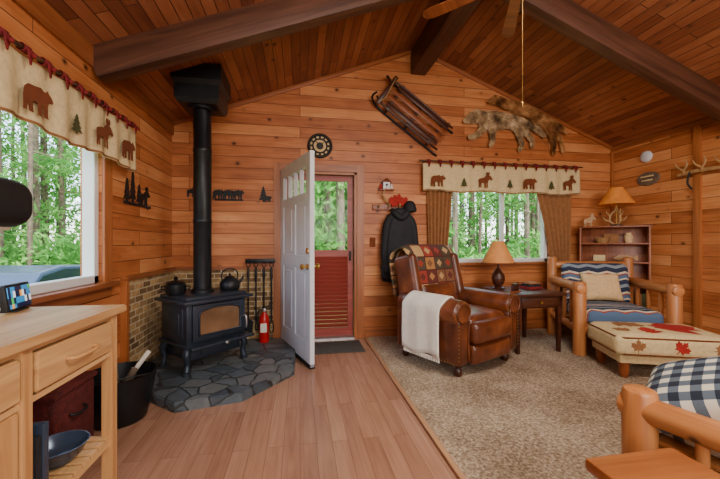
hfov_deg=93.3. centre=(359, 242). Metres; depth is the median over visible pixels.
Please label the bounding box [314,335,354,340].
threshold
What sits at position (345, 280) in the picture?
slat
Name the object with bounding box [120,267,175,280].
trim
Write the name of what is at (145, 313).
brick
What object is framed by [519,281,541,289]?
books
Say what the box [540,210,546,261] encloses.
frame
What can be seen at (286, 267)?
panel
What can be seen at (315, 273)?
slat
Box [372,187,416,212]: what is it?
coat rack
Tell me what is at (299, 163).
rail
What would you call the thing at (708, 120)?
trim
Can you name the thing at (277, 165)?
door frame
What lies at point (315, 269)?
slat
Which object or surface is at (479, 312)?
seat cushion
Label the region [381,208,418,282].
jacket
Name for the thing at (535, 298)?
side table
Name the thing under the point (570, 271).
cushion
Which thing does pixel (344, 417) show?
floor
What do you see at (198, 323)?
wood stove
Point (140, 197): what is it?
wall sculpture
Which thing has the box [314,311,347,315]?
slat
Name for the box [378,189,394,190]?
shelf
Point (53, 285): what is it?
frame
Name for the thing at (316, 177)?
rail
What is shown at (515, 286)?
figurine
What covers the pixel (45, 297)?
sill
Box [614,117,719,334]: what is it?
wall
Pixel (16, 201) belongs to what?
desk lamp
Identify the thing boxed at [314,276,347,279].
slat
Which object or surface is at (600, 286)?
pillow
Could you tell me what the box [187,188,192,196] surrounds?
wall plaque
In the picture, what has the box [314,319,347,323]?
slat
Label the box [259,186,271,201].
wall plaque
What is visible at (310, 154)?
stile
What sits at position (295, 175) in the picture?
muntin
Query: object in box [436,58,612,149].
trim
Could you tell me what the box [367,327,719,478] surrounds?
carpet
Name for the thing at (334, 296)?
slat
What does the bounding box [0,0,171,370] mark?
wall
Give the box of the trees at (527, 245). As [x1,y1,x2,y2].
[293,181,539,258]
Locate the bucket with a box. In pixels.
[93,350,157,430]
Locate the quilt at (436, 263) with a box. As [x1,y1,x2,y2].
[389,244,457,298]
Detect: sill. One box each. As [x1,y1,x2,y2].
[26,280,119,306]
[460,262,546,264]
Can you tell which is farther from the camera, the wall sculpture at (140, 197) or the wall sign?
the wall sign
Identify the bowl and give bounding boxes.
[49,430,90,469]
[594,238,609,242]
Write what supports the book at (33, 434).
on the cookbooks
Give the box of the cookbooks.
[33,421,48,478]
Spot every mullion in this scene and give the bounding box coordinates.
[292,205,295,254]
[292,267,295,333]
[499,193,503,240]
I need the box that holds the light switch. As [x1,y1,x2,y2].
[370,237,374,246]
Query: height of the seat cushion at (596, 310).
0.200 m
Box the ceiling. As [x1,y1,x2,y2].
[45,0,719,146]
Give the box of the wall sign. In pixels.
[637,171,659,185]
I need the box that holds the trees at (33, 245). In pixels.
[0,111,79,265]
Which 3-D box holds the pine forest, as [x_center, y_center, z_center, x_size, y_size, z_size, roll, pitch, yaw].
[-2.317,-6.211,19.025,12.920,17.204,15.098,0,0,-10]
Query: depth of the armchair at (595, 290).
3.85 m
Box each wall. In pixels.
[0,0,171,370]
[172,55,610,337]
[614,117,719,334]
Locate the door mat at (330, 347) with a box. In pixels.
[314,340,364,354]
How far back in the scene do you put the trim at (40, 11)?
2.19 m
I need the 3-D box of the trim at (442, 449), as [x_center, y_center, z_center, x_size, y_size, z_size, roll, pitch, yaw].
[0.640,1.178,0.976,0.035,0.020,6.700,0,0,-10]
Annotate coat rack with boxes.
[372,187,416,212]
[675,155,719,189]
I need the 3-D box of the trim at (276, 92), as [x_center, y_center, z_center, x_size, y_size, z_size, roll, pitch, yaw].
[-0.698,-1.925,4.130,2.955,1.174,0.024,0,0,-10]
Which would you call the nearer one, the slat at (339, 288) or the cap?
the cap
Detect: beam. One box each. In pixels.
[92,0,413,83]
[411,0,480,75]
[502,0,719,121]
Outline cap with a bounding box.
[176,266,272,269]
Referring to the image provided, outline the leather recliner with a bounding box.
[389,244,519,376]
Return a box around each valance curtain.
[0,26,139,171]
[419,159,582,195]
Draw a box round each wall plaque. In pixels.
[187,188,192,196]
[213,190,243,200]
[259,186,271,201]
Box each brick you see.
[129,271,174,361]
[175,269,272,338]
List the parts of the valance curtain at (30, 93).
rod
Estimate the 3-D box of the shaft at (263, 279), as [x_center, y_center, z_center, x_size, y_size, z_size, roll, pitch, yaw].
[-1.121,0.620,3.971,0.018,0.580,0.018,0,0,-10]
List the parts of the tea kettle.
handle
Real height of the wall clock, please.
0.306 m
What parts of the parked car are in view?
glass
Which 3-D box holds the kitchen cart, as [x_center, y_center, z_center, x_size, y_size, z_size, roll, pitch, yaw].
[-1.259,0.740,0.943,0.568,0.900,1.275,0,0,-10]
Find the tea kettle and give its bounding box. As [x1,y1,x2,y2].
[219,268,243,290]
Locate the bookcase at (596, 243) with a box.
[578,225,651,307]
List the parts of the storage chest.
lid, handle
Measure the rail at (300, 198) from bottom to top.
0.090 m
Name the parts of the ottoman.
leg, leg, frame rail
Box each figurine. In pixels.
[510,283,520,292]
[584,214,595,225]
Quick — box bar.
[245,259,274,262]
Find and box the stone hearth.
[150,338,294,412]
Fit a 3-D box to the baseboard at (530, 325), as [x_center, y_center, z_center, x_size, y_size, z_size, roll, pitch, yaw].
[1.833,1.134,4.579,3.600,0.088,0.018,0,0,-10]
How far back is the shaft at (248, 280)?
3.94 m
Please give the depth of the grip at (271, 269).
3.98 m
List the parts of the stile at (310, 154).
knob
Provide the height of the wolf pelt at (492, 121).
0.557 m
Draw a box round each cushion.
[468,304,504,323]
[561,263,630,302]
[561,300,663,322]
[588,321,719,358]
[665,434,719,457]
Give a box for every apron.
[27,287,111,306]
[460,264,546,269]
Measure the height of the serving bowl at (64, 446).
0.072 m
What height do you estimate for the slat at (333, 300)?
0.052 m
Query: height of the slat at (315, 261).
0.052 m
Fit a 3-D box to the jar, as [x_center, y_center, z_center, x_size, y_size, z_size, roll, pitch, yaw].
[3.461,-0.067,4.381,0.090,0.130,0.090,0,0,35]
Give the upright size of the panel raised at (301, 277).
0.620 m
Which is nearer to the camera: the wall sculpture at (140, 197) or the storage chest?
the storage chest
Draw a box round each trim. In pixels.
[12,0,173,134]
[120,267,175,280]
[172,50,410,125]
[364,336,466,478]
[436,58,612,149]
[610,152,613,224]
[611,117,716,151]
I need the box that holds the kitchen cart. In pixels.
[0,304,125,478]
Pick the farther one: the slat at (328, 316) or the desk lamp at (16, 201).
the slat at (328, 316)
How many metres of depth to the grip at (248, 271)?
3.93 m
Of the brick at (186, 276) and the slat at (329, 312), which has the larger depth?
the slat at (329, 312)
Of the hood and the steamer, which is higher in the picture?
the hood
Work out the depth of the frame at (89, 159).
2.44 m
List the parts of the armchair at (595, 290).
post, rail, arm, post, rail, post, arm, post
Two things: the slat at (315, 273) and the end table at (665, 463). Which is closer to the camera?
the end table at (665, 463)
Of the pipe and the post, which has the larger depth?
the post
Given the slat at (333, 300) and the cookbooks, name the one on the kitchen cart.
the cookbooks
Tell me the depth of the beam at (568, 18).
3.16 m
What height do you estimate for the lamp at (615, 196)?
0.510 m
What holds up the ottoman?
on the carpet at (541, 412)
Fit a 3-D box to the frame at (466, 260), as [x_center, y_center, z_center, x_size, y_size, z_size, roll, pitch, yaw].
[1.860,0.235,4.654,1.520,0.050,0.080,0,0,-10]
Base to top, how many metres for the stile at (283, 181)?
2.050 m
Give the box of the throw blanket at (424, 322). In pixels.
[402,290,453,358]
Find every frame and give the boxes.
[0,37,112,281]
[29,276,97,294]
[82,148,97,282]
[274,162,363,337]
[459,258,546,262]
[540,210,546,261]
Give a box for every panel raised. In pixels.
[285,210,291,250]
[285,269,291,326]
[297,206,305,251]
[297,271,305,335]
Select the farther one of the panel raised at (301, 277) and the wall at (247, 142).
the wall at (247, 142)
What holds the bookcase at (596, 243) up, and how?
on the carpet at (541, 412)
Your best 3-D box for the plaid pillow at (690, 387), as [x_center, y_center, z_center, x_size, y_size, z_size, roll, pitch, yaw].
[1.511,0.658,1.486,0.500,0.200,0.460,-17,-13,-40]
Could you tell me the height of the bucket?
0.429 m
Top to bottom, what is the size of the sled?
0.953 m
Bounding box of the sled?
[371,75,452,156]
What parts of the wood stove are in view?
leg, panel, leg, plate, ash door, door frame, door glass, leg, door handle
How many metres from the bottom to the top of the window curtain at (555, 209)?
1.241 m
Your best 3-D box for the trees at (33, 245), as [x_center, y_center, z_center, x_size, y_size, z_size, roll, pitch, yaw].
[-23.177,-6.130,13.386,25.078,17.370,40.332,0,0,-10]
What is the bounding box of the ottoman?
[588,321,719,377]
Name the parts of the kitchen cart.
cabinet door frame, drawer, leg, rail, rail, drawer, pull, shelf rail, leg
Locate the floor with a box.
[79,338,457,478]
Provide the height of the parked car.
1.520 m
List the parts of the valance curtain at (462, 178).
rod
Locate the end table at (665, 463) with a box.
[585,448,719,478]
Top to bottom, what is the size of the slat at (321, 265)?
0.052 m
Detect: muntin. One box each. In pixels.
[288,176,292,198]
[293,173,297,195]
[299,170,303,193]
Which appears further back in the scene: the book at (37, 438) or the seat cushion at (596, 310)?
the seat cushion at (596, 310)
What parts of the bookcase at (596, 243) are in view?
shelf, shelf, shelf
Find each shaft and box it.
[245,280,252,332]
[255,279,256,320]
[263,279,264,306]
[271,279,271,320]
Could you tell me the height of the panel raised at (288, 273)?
0.620 m
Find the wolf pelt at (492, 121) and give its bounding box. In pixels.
[463,109,545,153]
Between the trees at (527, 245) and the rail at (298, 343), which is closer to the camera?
the rail at (298, 343)
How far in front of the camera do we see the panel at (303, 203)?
3.52 m
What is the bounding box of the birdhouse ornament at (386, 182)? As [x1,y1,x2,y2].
[378,178,394,190]
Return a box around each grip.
[247,267,249,279]
[270,267,272,278]
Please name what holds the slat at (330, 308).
attached to the stile
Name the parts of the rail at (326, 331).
slat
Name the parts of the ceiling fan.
blade, blade, pull chain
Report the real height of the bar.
0.050 m
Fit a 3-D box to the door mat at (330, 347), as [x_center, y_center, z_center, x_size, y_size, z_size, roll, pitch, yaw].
[-0.345,1.183,3.859,0.750,0.012,0.420,0,0,-10]
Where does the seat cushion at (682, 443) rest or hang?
on the armchair at (678, 408)
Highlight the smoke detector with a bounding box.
[640,151,651,162]
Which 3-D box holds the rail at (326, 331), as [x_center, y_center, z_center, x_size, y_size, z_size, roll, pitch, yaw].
[-0.510,1.092,4.276,0.710,0.156,0.040,0,0,-10]
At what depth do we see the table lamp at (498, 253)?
3.95 m
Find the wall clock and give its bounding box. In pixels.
[307,133,331,157]
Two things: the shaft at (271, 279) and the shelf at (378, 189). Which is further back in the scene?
the shelf at (378, 189)
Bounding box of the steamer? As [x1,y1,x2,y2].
[161,276,190,295]
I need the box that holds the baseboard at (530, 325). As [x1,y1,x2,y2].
[365,322,566,336]
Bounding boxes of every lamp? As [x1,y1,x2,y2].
[0,177,32,229]
[481,237,515,288]
[598,187,635,225]
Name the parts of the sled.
rail, rail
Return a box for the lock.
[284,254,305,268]
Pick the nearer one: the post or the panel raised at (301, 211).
the panel raised at (301, 211)
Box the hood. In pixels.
[390,208,409,220]
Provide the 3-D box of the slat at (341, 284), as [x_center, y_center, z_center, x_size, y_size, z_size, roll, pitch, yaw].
[-0.510,0.540,4.276,0.710,0.052,0.035,0,0,-10]
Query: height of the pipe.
2.030 m
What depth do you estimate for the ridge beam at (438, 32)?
3.68 m
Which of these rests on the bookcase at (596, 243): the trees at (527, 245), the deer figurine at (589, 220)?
the deer figurine at (589, 220)
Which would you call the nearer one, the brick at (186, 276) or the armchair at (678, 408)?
the armchair at (678, 408)
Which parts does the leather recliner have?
arm panel, arm panel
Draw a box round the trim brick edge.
[120,281,128,362]
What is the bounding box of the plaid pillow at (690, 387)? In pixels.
[646,356,719,434]
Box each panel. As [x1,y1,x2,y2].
[285,206,292,254]
[285,265,291,329]
[296,202,305,255]
[296,267,305,339]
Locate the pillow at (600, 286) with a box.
[579,273,624,301]
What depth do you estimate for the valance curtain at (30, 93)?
1.90 m
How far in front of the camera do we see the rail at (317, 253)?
4.28 m
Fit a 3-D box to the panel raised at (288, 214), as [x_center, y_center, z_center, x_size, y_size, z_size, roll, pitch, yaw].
[-0.789,-0.140,3.814,0.037,0.450,0.250,0,0,-29]
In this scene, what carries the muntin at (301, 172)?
attached to the rail at (300, 198)
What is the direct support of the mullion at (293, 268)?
on the rail at (298, 343)
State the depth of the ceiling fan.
2.59 m
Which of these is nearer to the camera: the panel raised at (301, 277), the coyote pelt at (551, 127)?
the panel raised at (301, 277)
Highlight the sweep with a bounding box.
[295,352,314,368]
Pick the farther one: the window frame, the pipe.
the pipe
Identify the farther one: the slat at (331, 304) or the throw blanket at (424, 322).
the slat at (331, 304)
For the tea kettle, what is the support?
on the wood stove
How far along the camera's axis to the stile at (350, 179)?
4.33 m
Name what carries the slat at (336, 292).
attached to the stile
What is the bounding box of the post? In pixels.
[693,126,701,328]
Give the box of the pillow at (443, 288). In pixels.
[422,282,456,298]
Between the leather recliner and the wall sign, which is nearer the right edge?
the wall sign
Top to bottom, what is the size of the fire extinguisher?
0.417 m
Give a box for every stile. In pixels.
[281,168,286,338]
[300,150,313,367]
[347,177,352,334]
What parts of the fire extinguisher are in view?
tank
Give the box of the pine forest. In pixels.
[298,181,346,249]
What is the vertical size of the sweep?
0.042 m
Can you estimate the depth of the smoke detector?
4.39 m
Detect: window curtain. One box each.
[427,190,451,245]
[537,193,571,260]
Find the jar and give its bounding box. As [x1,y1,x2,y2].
[624,233,632,242]
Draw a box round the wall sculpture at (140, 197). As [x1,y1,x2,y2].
[123,172,150,208]
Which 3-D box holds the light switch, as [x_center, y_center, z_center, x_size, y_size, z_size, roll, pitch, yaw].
[0.158,-0.010,4.288,0.075,0.120,0.008,0,0,-10]
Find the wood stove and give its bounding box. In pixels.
[154,287,254,376]
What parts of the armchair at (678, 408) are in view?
post, arm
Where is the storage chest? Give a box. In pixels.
[33,370,97,435]
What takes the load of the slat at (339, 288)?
attached to the stile
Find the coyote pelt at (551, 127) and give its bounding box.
[487,95,567,156]
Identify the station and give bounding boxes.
[0,281,31,312]
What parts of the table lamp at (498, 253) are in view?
lamp shade, shade trim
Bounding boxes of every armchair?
[547,257,684,355]
[616,356,719,471]
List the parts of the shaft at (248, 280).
shovel blade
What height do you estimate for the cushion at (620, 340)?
0.230 m
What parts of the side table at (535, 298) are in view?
leg, leg, drawer, leg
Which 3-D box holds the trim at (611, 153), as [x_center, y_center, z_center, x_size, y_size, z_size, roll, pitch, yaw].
[3.621,-0.060,4.888,0.030,2.500,0.030,0,0,-10]
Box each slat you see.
[314,256,347,259]
[314,260,347,263]
[314,264,347,267]
[314,268,347,271]
[314,272,347,275]
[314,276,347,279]
[314,279,347,283]
[314,283,347,287]
[314,287,347,291]
[314,291,347,295]
[314,295,347,299]
[314,299,347,303]
[314,303,347,307]
[314,307,347,311]
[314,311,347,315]
[314,315,347,319]
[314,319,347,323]
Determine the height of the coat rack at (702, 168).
0.357 m
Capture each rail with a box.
[284,153,305,178]
[284,192,305,207]
[284,325,305,360]
[292,175,347,181]
[314,250,347,256]
[314,323,347,336]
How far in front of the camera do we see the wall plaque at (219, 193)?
3.98 m
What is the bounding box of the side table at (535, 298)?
[481,286,566,354]
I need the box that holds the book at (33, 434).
[33,434,33,478]
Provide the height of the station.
0.117 m
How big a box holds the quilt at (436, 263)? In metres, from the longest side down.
0.745 x 0.684 x 0.334 m
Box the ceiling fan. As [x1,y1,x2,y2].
[423,0,523,106]
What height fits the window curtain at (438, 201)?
1.240 m
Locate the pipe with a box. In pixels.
[170,63,230,287]
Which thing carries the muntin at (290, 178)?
attached to the rail at (300, 198)
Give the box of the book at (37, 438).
[34,435,40,478]
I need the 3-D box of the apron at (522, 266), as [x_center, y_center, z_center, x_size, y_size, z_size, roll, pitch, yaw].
[1.872,0.325,4.586,1.640,0.070,0.018,0,0,-10]
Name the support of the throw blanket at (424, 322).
on the leather recliner
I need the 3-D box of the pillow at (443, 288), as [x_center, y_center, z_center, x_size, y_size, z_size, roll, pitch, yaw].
[0.834,0.579,3.683,0.540,0.300,0.180,0,-13,-35]
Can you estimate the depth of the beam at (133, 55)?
2.53 m
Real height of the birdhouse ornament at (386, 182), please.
0.158 m
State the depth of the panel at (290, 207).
3.82 m
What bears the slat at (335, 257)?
attached to the stile
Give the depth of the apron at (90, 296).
2.23 m
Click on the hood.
(397, 214)
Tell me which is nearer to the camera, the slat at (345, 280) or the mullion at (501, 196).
the slat at (345, 280)
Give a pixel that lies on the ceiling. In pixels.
(564, 79)
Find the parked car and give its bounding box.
[0,265,79,285]
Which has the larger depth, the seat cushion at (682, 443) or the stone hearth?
the stone hearth
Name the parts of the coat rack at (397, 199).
crown, knit cap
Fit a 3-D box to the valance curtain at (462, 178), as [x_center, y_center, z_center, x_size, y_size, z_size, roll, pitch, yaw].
[1.909,-0.857,4.521,2.370,0.418,0.154,0,0,-10]
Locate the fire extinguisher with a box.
[257,305,270,342]
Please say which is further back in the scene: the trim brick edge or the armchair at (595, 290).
the armchair at (595, 290)
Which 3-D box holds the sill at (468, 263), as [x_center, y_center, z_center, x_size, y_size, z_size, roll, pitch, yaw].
[1.873,0.275,4.580,1.680,0.030,0.090,0,0,-10]

